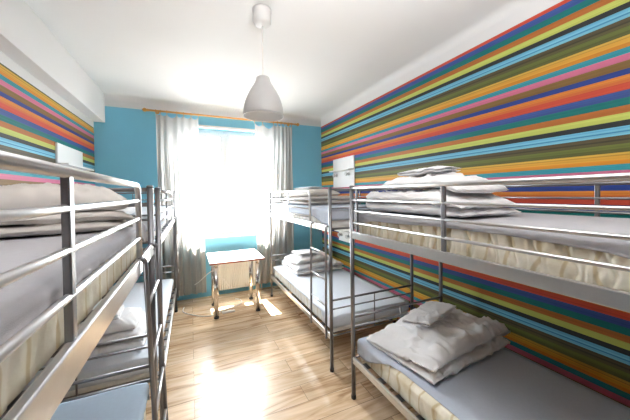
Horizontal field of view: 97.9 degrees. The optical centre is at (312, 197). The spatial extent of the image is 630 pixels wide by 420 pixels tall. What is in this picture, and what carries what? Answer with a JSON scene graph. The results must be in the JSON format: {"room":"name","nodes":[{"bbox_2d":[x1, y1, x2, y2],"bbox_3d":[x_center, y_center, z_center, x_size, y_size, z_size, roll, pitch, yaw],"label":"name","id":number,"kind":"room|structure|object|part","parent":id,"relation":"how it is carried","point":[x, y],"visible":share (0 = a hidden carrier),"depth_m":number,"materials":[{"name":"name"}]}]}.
{"room":"dormitory","nodes":[
{"label":"dormitory","id":0,"kind":"room"},
{"bbox_2d":[0,51,94,184],"bbox_3d":[-1.531,0.113,0.419,0.100,3.000,7.210,-1,1,-24],"label":"wall","id":1,"kind":"structure","parent":0,"point":[33,117],"depth_m":2.30,"materials":[{"name":"paint"}]},
{"bbox_2d":[0,0,104,122],"bbox_3d":[-1.443,-1.194,0.445,0.130,0.390,7.210,-1,1,-24],"label":"ceiling beam","id":2,"kind":"structure","parent":1,"relation":"attached to","point":[25,39],"depth_m":2.24,"materials":[{"name":"white paint"}]},
{"bbox_2d":[55,142,93,170],"bbox_3d":[-2.588,-0.377,3.014,0.100,0.325,0.780,-1,1,-24],"label":"wall shelf","id":3,"kind":"object","parent":1,"relation":"attached to","point":[64,155],"visible":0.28,"depth_m":2.86,"materials":[{"name":"grey plastic"}]},
{"bbox_3d":[-2.605,-0.376,2.951,0.018,0.325,0.680,-1,1,-24],"label":"panel","id":4,"kind":"part","parent":3,"relation":"part of","materials":[{"name":"white"}]},
{"bbox_2d":[94,99,322,301],"bbox_3d":[-1.431,0.047,4.520,3.625,3.000,0.200,-1,1,-24],"label":"wall","id":5,"kind":"structure","parent":0,"point":[125,144],"depth_m":4.06,"materials":[{"name":"blue paint"}]},
{"bbox_2d":[103,92,320,121],"bbox_3d":[-1.335,-1.418,4.400,3.295,0.070,0.070,-1,1,-24],"label":"trim","id":6,"kind":"structure","parent":5,"relation":"attached to","point":[109,96],"depth_m":4.15,"materials":[{"name":"white paint"}]},
{"bbox_2d":[142,108,298,126],"bbox_3d":[-1.328,-1.256,4.361,2.362,0.088,0.147,-1,1,-24],"label":"curtain rod","id":7,"kind":"object","parent":5,"relation":"attached to","point":[143,109],"visible":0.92,"depth_m":4.18,"materials":[{"name":"brown wood"}]},
{"bbox_2d":[156,114,206,296],"bbox_3d":[-1.920,0.120,4.028,0.629,2.642,0.072,-1,1,-24],"label":"curtain","id":8,"kind":"object","parent":7,"relation":"hanging from","point":[177,139],"visible":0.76,"depth_m":4.04,"materials":[{"name":"fabric"}]},
{"bbox_2d":[255,124,293,283],"bbox_3d":[-0.624,0.094,4.604,0.659,2.642,0.074,-1,1,-24],"label":"curtain","id":9,"kind":"object","parent":7,"relation":"hanging from","point":[273,146],"visible":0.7,"depth_m":4.59,"materials":[{"name":"fabric"}]},
{"bbox_2d":[198,125,254,131],"bbox_3d":[-1.379,-1.123,4.431,1.530,0.038,0.042,-1,1,-24],"label":"trim","id":10,"kind":"structure","parent":5,"relation":"attached to","point":[199,126],"depth_m":4.41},
{"bbox_2d":[199,129,256,238],"bbox_3d":[-1.391,-0.240,4.499,1.590,1.737,0.255,-1,1,-24],"label":"window","id":11,"kind":"structure","parent":5,"relation":"in","point":[226,230],"depth_m":4.54,"materials":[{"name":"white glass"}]},
{"bbox_3d":[-1.766,-0.240,4.406,0.680,1.605,0.050,-1,1,-24],"label":"sash","id":12,"kind":"part","parent":11,"relation":"part of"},
{"bbox_3d":[-1.368,0.614,4.484,1.590,0.030,0.192,-1,1,-24],"label":"sill","id":13,"kind":"part","parent":11,"relation":"part of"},
{"bbox_3d":[-1.090,-0.253,4.707,0.720,1.605,0.050,-1,1,-24],"label":"sash","id":14,"kind":"part","parent":11,"relation":"part of","materials":[{"name":"white"}]},
{"bbox_2d":[218,261,262,290],"bbox_3d":[-1.182,1.261,4.470,0.723,0.568,0.114,-1,1,-24],"label":"radiator","id":15,"kind":"object","parent":5,"relation":"attached to","point":[236,275],"visible":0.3,"depth_m":4.42,"materials":[{"name":"beige metal"}]},
{"bbox_2d":[109,286,419,419],"bbox_3d":[0.077,1.610,1.206,3.625,0.060,7.510,-1,1,-24],"label":"floor","id":16,"kind":"structure","parent":0,"point":[246,363],"depth_m":2.53,"materials":[{"name":"brown wood"}]},
{"bbox_2d":[0,150,167,419],"bbox_3d":[-0.903,0.775,0.459,1.034,1.658,2.043,-1,1,-24],"label":"bunk bed","id":17,"kind":"object","parent":16,"relation":"on","point":[41,399],"visible":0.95,"depth_m":0.51,"materials":[{"name":"grey paint"}]},
{"bbox_2d":[0,244,135,415],"bbox_3d":[-0.934,0.245,0.440,0.870,0.169,1.930,-1,1,-24],"label":"mattress","id":18,"kind":"object","parent":17,"relation":"on","point":[20,367],"visible":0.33,"depth_m":0.50,"materials":[{"name":"beige fabric"}]},
{"bbox_2d":[0,222,145,345],"bbox_3d":[-0.931,0.201,0.441,0.903,0.110,1.963,-1,1,-24],"label":"fitted sheet","id":19,"kind":"object","parent":18,"relation":"on","point":[26,298],"visible":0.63,"depth_m":0.60,"materials":[{"name":"grey fabric"}]},
{"bbox_2d":[0,210,132,238],"bbox_3d":[-1.113,0.096,1.139,0.572,0.078,0.465,-2,1,-41],"label":"duvet","id":20,"kind":"object","parent":19,"relation":"on","point":[89,220],"visible":0.73,"depth_m":1.01,"materials":[{"name":"white fabric"}]},
{"bbox_2d":[0,183,128,210],"bbox_3d":[-1.100,-0.002,1.141,0.540,0.123,0.440,-2,1,-41],"label":"pillow","id":21,"kind":"object","parent":20,"relation":"on","point":[14,196],"visible":0.59,"depth_m":1.01,"materials":[{"name":"white fabric"}]},
{"bbox_3d":[-0.450,0.113,0.507,0.014,0.320,0.023,-1,1,-24],"label":"guard post","id":22,"kind":"part","parent":17,"relation":"part of","materials":[{"name":"grey metal"}]},
{"bbox_3d":[-0.428,0.107,0.457,0.023,0.332,1.632,-1,1,-24],"label":"guard rail","id":23,"kind":"part","parent":17,"relation":"part of","materials":[{"name":"silver metal"}]},
{"bbox_3d":[-0.698,0.769,1.169,0.081,1.043,0.020,-1,1,-24],"label":"ladder rail","id":24,"kind":"part","parent":17,"relation":"part of","materials":[{"name":"silver metal"}]},
{"bbox_3d":[-0.905,0.756,1.556,0.031,1.638,0.032,-1,1,-24],"label":"corner post","id":25,"kind":"part","parent":17,"relation":"part of","materials":[{"name":"grey metal"}]},
{"bbox_3d":[-0.857,0.766,1.525,0.081,1.043,0.020,-1,1,-24],"label":"ladder rail","id":26,"kind":"part","parent":17,"relation":"part of","materials":[{"name":"silver metal"}]},
{"bbox_3d":[-0.922,1.171,0.455,0.869,0.243,1.930,-1,1,-24],"label":"mattress","id":27,"kind":"object","parent":17,"relation":"on","visible":0},
{"bbox_2d":[50,382,149,419],"bbox_3d":[-0.920,1.090,0.455,0.903,0.108,1.963,-1,1,-24],"label":"fitted sheet","id":28,"kind":"object","parent":27,"relation":"on","point":[128,402],"visible":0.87,"depth_m":1.35,"materials":[{"name":"blue fabric"}]},
{"bbox_2d":[39,187,179,419],"bbox_3d":[-1.890,0.753,2.647,1.014,1.658,2.043,-1,1,-24],"label":"bunk bed","id":29,"kind":"object","parent":16,"relation":"on","point":[160,236],"visible":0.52,"depth_m":2.03,"materials":[{"name":"grey paint"}]},
{"bbox_2d":[64,292,171,397],"bbox_3d":[-1.899,1.196,2.647,0.870,0.150,1.930,-1,1,-24],"label":"mattress","id":30,"kind":"object","parent":29,"relation":"on","point":[145,375],"visible":0.11,"depth_m":1.84,"materials":[{"name":"beige fabric"}]},
{"bbox_2d":[22,279,173,391],"bbox_3d":[-1.897,1.161,2.648,0.901,0.108,1.963,-1,1,-24],"label":"fitted sheet","id":31,"kind":"object","parent":30,"relation":"on","point":[136,297],"visible":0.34,"depth_m":1.90,"materials":[{"name":"white fabric"}]},
{"bbox_2d":[43,312,146,366],"bbox_3d":[-1.600,1.047,2.108,0.591,0.124,0.489,-1,1,-24],"label":"duvet","id":32,"kind":"object","parent":31,"relation":"on","point":[141,329],"visible":0.21,"depth_m":1.97,"materials":[{"name":"white fabric"}]},
{"bbox_2d":[77,307,141,335],"bbox_3d":[-1.597,0.946,2.101,0.482,0.072,0.422,-1,1,-24],"label":"pillow","id":33,"kind":"object","parent":32,"relation":"on","point":[130,317],"visible":0.31,"depth_m":2.05,"materials":[{"name":"white fabric"}]},
{"bbox_2d":[79,304,123,325],"bbox_3d":[-1.587,0.879,2.075,0.250,0.051,0.243,-1,1,-30],"label":"linens","id":34,"kind":"object","parent":33,"relation":"on","point":[118,314],"visible":0.14,"depth_m":2.05,"materials":[{"name":"white fabric"}]},
{"bbox_2d":[146,216,170,240],"bbox_3d":[-1.912,0.222,2.632,0.869,0.169,1.931,-1,1,-24],"label":"mattress","id":35,"kind":"object","parent":29,"relation":"on","point":[169,218],"visible":0.03,"depth_m":2.06,"materials":[{"name":"white fabric"}]},
{"bbox_2d":[130,206,170,231],"bbox_3d":[-1.910,0.178,2.632,0.901,0.108,1.963,-1,1,-24],"label":"fitted sheet","id":36,"kind":"object","parent":35,"relation":"on","point":[144,209],"visible":0.17,"depth_m":2.37,"materials":[{"name":"white fabric"}]},
{"bbox_2d":[119,207,134,213],"bbox_3d":[-1.583,0.071,2.032,0.440,0.112,0.500,-1,1,-24],"label":"pillow","id":37,"kind":"object","parent":36,"relation":"on","point":[129,210],"visible":0.06,"depth_m":2.02,"materials":[{"name":"white fabric"}]},
{"bbox_3d":[-1.066,0.752,1.917,0.031,1.638,0.032,-1,1,-24],"label":"corner post","id":38,"kind":"part","parent":29,"relation":"part of","materials":[{"name":"grey metal"}]},
{"bbox_3d":[-1.407,0.104,2.651,0.023,0.350,1.636,-1,1,-24],"label":"guard rail","id":39,"kind":"part","parent":29,"relation":"part of","materials":[{"name":"silver metal"}]},
{"bbox_3d":[-1.389,0.111,2.612,0.014,0.338,0.023,-1,1,-24],"label":"guard post","id":40,"kind":"part","parent":29,"relation":"part of","materials":[{"name":"silver metal"}]},
{"bbox_3d":[-1.883,0.734,3.748,0.031,1.638,0.032,-1,1,-24],"label":"corner post","id":41,"kind":"part","parent":29,"relation":"part of","materials":[{"name":"grey metal"}]},
{"bbox_3d":[-1.736,0.760,3.471,0.061,1.015,0.020,-1,1,-24],"label":"ladder rail","id":42,"kind":"part","parent":29,"relation":"part of","materials":[{"name":"silver metal"}]},
{"bbox_3d":[-1.854,0.757,3.736,0.061,1.015,0.020,-1,1,-24],"label":"ladder rail","id":43,"kind":"part","parent":29,"relation":"part of","materials":[{"name":"grey metal"}]},
{"bbox_2d":[182,298,241,316],"bbox_3d":[-1.382,1.549,3.840,0.808,0.013,0.478,-1,1,-24],"label":"power cable","id":44,"kind":"object","parent":16,"relation":"on","point":[235,298],"visible":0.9,"depth_m":3.72,"materials":[{"name":"white plastic"}]},
{"bbox_2d":[222,309,234,313],"bbox_3d":[-1.141,1.545,3.722,0.170,0.021,0.040,-1,1,-24],"label":"adapter","id":45,"kind":"object","parent":16,"relation":"on","point":[228,311],"visible":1,"depth_m":3.70,"materials":[{"name":"white plastic"}]},
{"bbox_2d":[207,249,264,318],"bbox_3d":[-1.101,1.185,3.890,0.703,0.736,0.690,-1,1,-24],"label":"table","id":46,"kind":"object","parent":16,"relation":"on","point":[215,259],"visible":1,"depth_m":3.74,"materials":[{"name":"white laminate"}]},
{"bbox_2d":[194,271,229,287],"bbox_3d":[-1.437,1.186,3.932,0.479,0.286,0.017,-1,1,-23],"label":"cord","id":47,"kind":"object","parent":46,"relation":"hanging from","point":[210,271],"visible":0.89,"depth_m":3.92,"materials":[{"name":"white plastic"}]},
{"bbox_3d":[-1.436,1.196,3.970,0.058,0.680,0.058,-1,1,-24],"label":"leg","id":48,"kind":"part","parent":46,"relation":"part of","materials":[{"name":"silver metal"}]},
{"bbox_3d":[-1.247,1.200,3.546,0.058,0.680,0.058,-1,1,-24],"label":"leg","id":49,"kind":"part","parent":46,"relation":"part of","materials":[{"name":"silver metal"}]},
{"bbox_3d":[-0.944,1.186,4.190,0.058,0.680,0.058,-1,1,-24],"label":"leg","id":50,"kind":"part","parent":46,"relation":"part of","materials":[{"name":"silver metal"}]},
{"bbox_3d":[-0.755,1.190,3.765,0.058,0.680,0.058,-1,1,-24],"label":"leg","id":51,"kind":"part","parent":46,"relation":"part of","materials":[{"name":"silver metal"}]},
{"bbox_2d":[269,187,413,371],"bbox_3d":[0.172,0.713,3.550,1.018,1.658,2.033,-1,1,-24],"label":"bunk bed","id":52,"kind":"object","parent":16,"relation":"on","point":[326,228],"visible":0.6,"depth_m":2.73,"materials":[{"name":"grey paint"}]},
{"bbox_3d":[-0.649,0.710,4.276,0.031,1.638,0.032,-1,1,-24],"label":"corner post","id":53,"kind":"part","parent":52,"relation":"part of","materials":[{"name":"grey metal"}]},
{"bbox_3d":[-0.340,0.080,3.555,0.023,0.342,1.562,-1,1,-24],"label":"guard rail","id":54,"kind":"part","parent":52,"relation":"part of","materials":[{"name":"silver metal"}]},
{"bbox_3d":[0.002,0.749,2.762,0.064,1.015,0.020,-1,1,-24],"label":"ladder rail","id":55,"kind":"part","parent":52,"relation":"part of","materials":[{"name":"silver metal"}]},
{"bbox_2d":[274,209,358,227],"bbox_3d":[0.182,0.181,3.549,0.871,0.169,1.920,-1,1,-24],"label":"mattress","id":56,"kind":"object","parent":52,"relation":"on","point":[339,223],"visible":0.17,"depth_m":2.83,"materials":[{"name":"white fabric"}]},
{"bbox_2d":[272,203,366,224],"bbox_3d":[0.179,0.159,3.547,0.904,0.153,1.953,-1,1,-24],"label":"fitted sheet","id":57,"kind":"object","parent":56,"relation":"on","point":[320,212],"visible":0.52,"depth_m":2.82,"materials":[{"name":"white fabric"}]},
{"bbox_2d":[283,196,354,204],"bbox_3d":[0.059,0.025,3.804,0.736,0.106,0.932,-1,1,-24],"label":"duvet","id":58,"kind":"object","parent":57,"relation":"on","point":[315,200],"visible":0.63,"depth_m":3.41,"materials":[{"name":"white fabric"}]},
{"bbox_2d":[284,189,339,195],"bbox_3d":[-0.040,-0.072,3.770,0.508,0.096,0.878,-1,1,-24],"label":"pillow","id":59,"kind":"object","parent":58,"relation":"on","point":[314,192],"visible":0.87,"depth_m":3.46,"materials":[{"name":"white fabric"}]},
{"bbox_2d":[294,186,320,188],"bbox_3d":[-0.062,-0.137,3.865,0.227,0.039,0.462,-1,1,-30],"label":"linens","id":60,"kind":"object","parent":59,"relation":"on","point":[309,187],"visible":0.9,"depth_m":3.71,"materials":[{"name":"white fabric"}]},
{"bbox_3d":[0.136,0.752,2.461,0.064,1.015,0.020,-1,1,-24],"label":"ladder rail","id":61,"kind":"part","parent":52,"relation":"part of","materials":[{"name":"silver metal"}]},
{"bbox_3d":[0.164,0.728,2.454,0.031,1.638,0.032,-1,1,-24],"label":"corner post","id":62,"kind":"part","parent":52,"relation":"part of","materials":[{"name":"silver metal"}]},
{"bbox_2d":[274,270,406,332],"bbox_3d":[0.195,1.154,3.564,0.871,0.150,1.920,-1,1,-24],"label":"mattress","id":63,"kind":"object","parent":52,"relation":"on","point":[304,299],"visible":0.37,"depth_m":2.94,"materials":[{"name":"beige fabric"}]},
{"bbox_2d":[273,265,408,327],"bbox_3d":[0.191,1.130,3.562,0.904,0.128,1.953,-1,1,-24],"label":"fitted sheet","id":64,"kind":"object","parent":63,"relation":"on","point":[341,277],"visible":0.6,"depth_m":3.02,"materials":[{"name":"white fabric"}]},
{"bbox_2d":[282,259,343,274],"bbox_3d":[-0.022,0.994,4.180,0.771,0.124,0.692,-1,1,-24],"label":"duvet","id":65,"kind":"object","parent":64,"relation":"on","point":[297,269],"visible":0.55,"depth_m":3.89,"materials":[{"name":"white fabric"}]},
{"bbox_2d":[284,251,332,263],"bbox_3d":[-0.069,0.890,4.150,0.640,0.089,0.500,-1,1,-29],"label":"pillow","id":66,"kind":"object","parent":65,"relation":"on","point":[292,258],"visible":0.69,"depth_m":3.98,"materials":[{"name":"white fabric"}]},
{"bbox_2d":[291,249,317,255],"bbox_3d":[-0.122,0.829,4.166,0.315,0.049,0.352,-1,1,-24],"label":"linens","id":67,"kind":"object","parent":66,"relation":"on","point":[302,252],"visible":0.9,"depth_m":4.08,"materials":[{"name":"white fabric"}]},
{"bbox_3d":[0.611,-0.023,3.738,0.019,0.178,1.995,-1,1,-24],"label":"guard rail","id":68,"kind":"part","parent":52,"relation":"part of","materials":[{"name":"grey metal"}]},
{"bbox_3d":[1.027,0.711,2.838,0.031,1.638,0.032,-1,1,-24],"label":"corner post","id":69,"kind":"part","parent":52,"relation":"part of","materials":[{"name":"grey metal"}]},
{"bbox_2d":[349,172,629,419],"bbox_3d":[1.147,0.734,1.409,0.982,1.658,2.028,-1,1,-24],"label":"bunk bed","id":70,"kind":"object","parent":16,"relation":"on","point":[604,296],"visible":0.64,"depth_m":1.25,"materials":[{"name":"grey paint"}]},
{"bbox_3d":[0.310,0.732,2.125,0.031,1.638,0.032,-1,1,-24],"label":"corner post","id":71,"kind":"part","parent":70,"relation":"part of","materials":[{"name":"grey metal"}]},
{"bbox_3d":[0.331,0.096,2.050,0.014,0.340,0.023,-1,1,-24],"label":"guard post","id":72,"kind":"part","parent":70,"relation":"part of","materials":[{"name":"silver metal"}]},
{"bbox_2d":[360,357,459,419],"bbox_3d":[1.153,1.176,1.416,0.872,0.150,1.915,-1,1,-24],"label":"mattress","id":73,"kind":"object","parent":70,"relation":"on","point":[429,408],"visible":0.22,"depth_m":1.62,"materials":[{"name":"beige fabric"}]},
{"bbox_2d":[357,336,629,419],"bbox_3d":[1.149,1.149,1.414,0.904,0.122,1.948,-1,1,-24],"label":"fitted sheet","id":74,"kind":"object","parent":73,"relation":"on","point":[504,384],"visible":0.62,"depth_m":1.54,"materials":[{"name":"grey fabric"}]},
{"bbox_2d":[366,307,509,383],"bbox_3d":[0.899,0.973,2.028,0.828,0.212,0.625,-1,1,-29],"label":"duvet","id":75,"kind":"object","parent":74,"relation":"on","point":[460,339],"visible":0.8,"depth_m":1.82,"materials":[{"name":"white fabric"}]},
{"bbox_2d":[402,300,455,327],"bbox_3d":[0.886,0.869,2.074,0.446,0.074,0.213,-2,1,-41],"label":"linens","id":76,"kind":"object","parent":75,"relation":"on","point":[429,313],"visible":1,"depth_m":2.02,"materials":[{"name":"white fabric"}]},
{"bbox_3d":[1.173,0.715,2.510,0.031,1.638,0.032,-1,1,-24],"label":"corner post","id":77,"kind":"part","parent":70,"relation":"part of","materials":[{"name":"silver metal"}]},
{"bbox_3d":[0.644,0.103,1.347,0.014,0.340,0.023,-1,1,-24],"label":"guard post","id":78,"kind":"part","parent":70,"relation":"part of","materials":[{"name":"silver metal"}]},
{"bbox_3d":[0.707,0.065,1.206,0.023,0.282,1.995,-1,1,-24],"label":"guard rail","id":79,"kind":"part","parent":70,"relation":"part of","materials":[{"name":"silver metal"}]},
{"bbox_2d":[359,221,629,291],"bbox_3d":[1.140,0.203,1.400,0.877,0.169,1.919,-1,1,-24],"label":"mattress","id":80,"kind":"object","parent":70,"relation":"on","point":[600,276],"visible":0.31,"depth_m":1.06,"materials":[{"name":"beige fabric"}]},
{"bbox_2d":[358,211,629,258],"bbox_3d":[1.136,0.159,1.398,0.905,0.108,1.948,-1,1,-24],"label":"fitted sheet","id":81,"kind":"object","parent":80,"relation":"on","point":[618,247],"visible":0.62,"depth_m":1.19,"materials":[{"name":"white fabric"}]},
{"bbox_2d":[366,189,517,216],"bbox_3d":[0.784,0.021,1.846,0.519,0.158,0.864,-1,1,-24],"label":"duvet","id":82,"kind":"object","parent":81,"relation":"on","point":[408,194],"visible":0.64,"depth_m":1.55,"materials":[{"name":"white fabric"}]},
{"bbox_2d":[380,171,508,191],"bbox_3d":[0.803,-0.101,1.781,0.460,0.136,0.680,-1,1,-27],"label":"pillow","id":83,"kind":"object","parent":82,"relation":"on","point":[448,176],"visible":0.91,"depth_m":1.57,"materials":[{"name":"white fabric"}]},
{"bbox_2d":[397,165,460,175],"bbox_3d":[0.750,-0.176,1.799,0.205,0.060,0.342,-1,1,-27],"label":"linens","id":84,"kind":"object","parent":83,"relation":"on","point":[438,168],"visible":0.93,"depth_m":1.72,"materials":[{"name":"white fabric"}]},
{"bbox_3d":[1.569,-0.001,1.589,0.019,0.178,1.990,-1,1,-24],"label":"guard rail","id":85,"kind":"part","parent":70,"relation":"part of","materials":[{"name":"grey metal"}]},
{"bbox_3d":[1.595,0.091,1.535,0.012,0.335,0.022,-1,1,-24],"label":"guard post","id":86,"kind":"part","parent":70,"relation":"part of","materials":[{"name":"silver metal"}]},
{"bbox_2d":[25,0,509,116],"bbox_3d":[0.038,-1.469,1.157,3.625,0.100,7.510,-1,1,-24],"label":"ceiling","id":87,"kind":"structure","parent":0,"point":[318,55],"depth_m":2.52,"materials":[{"name":"white paint"}]},
{"bbox_2d":[243,3,283,121],"bbox_3d":[-0.379,-1.024,2.087,0.308,0.807,0.308,-1,1,-24],"label":"pendant lamp","id":88,"kind":"object","parent":87,"relation":"hanging from","point":[262,103],"visible":1,"depth_m":2.02,"materials":[{"name":"grey plastic"}]},
{"bbox_3d":[-0.380,-1.111,2.086,0.008,0.395,0.008,-1,1,-24],"label":"cord","id":89,"kind":"part","parent":88,"relation":"part of","materials":[{"name":"white plastic"}]},
{"bbox_3d":[-0.376,-0.771,2.091,0.308,0.301,0.308,-1,1,-24],"label":"lamp shade","id":90,"kind":"part","parent":88,"relation":"part of","materials":[{"name":"grey plastic"}]},
{"bbox_2d":[321,0,629,407],"bbox_3d":[1.688,0.049,1.854,0.100,3.000,7.210,-1,1,-24],"label":"wall","id":91,"kind":"structure","parent":0,"point":[543,90],"depth_m":2.02,"materials":[{"name":"paint"}]},
{"bbox_2d":[329,155,354,187],"bbox_3d":[0.454,-0.405,4.356,0.100,0.470,0.645,-1,1,-24],"label":"wall shelf","id":92,"kind":"object","parent":91,"relation":"attached to","point":[343,171],"visible":1,"depth_m":4.32,"materials":[{"name":"grey plastic"}]},
{"bbox_2d":[334,228,354,243],"bbox_3d":[0.495,0.501,4.304,0.100,0.390,0.450,-1,1,-24],"label":"wall shelf","id":93,"kind":"object","parent":91,"relation":"attached to","point":[344,234],"visible":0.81,"depth_m":4.33,"materials":[{"name":"grey plastic"}]},
{"bbox_2d":[320,0,537,121],"bbox_3d":[1.591,-1.414,1.796,0.070,0.070,7.210,-1,1,-24],"label":"trim","id":94,"kind":"structure","parent":91,"relation":"attached to","point":[511,7],"depth_m":2.60,"materials":[{"name":"white paint"}]}
]}

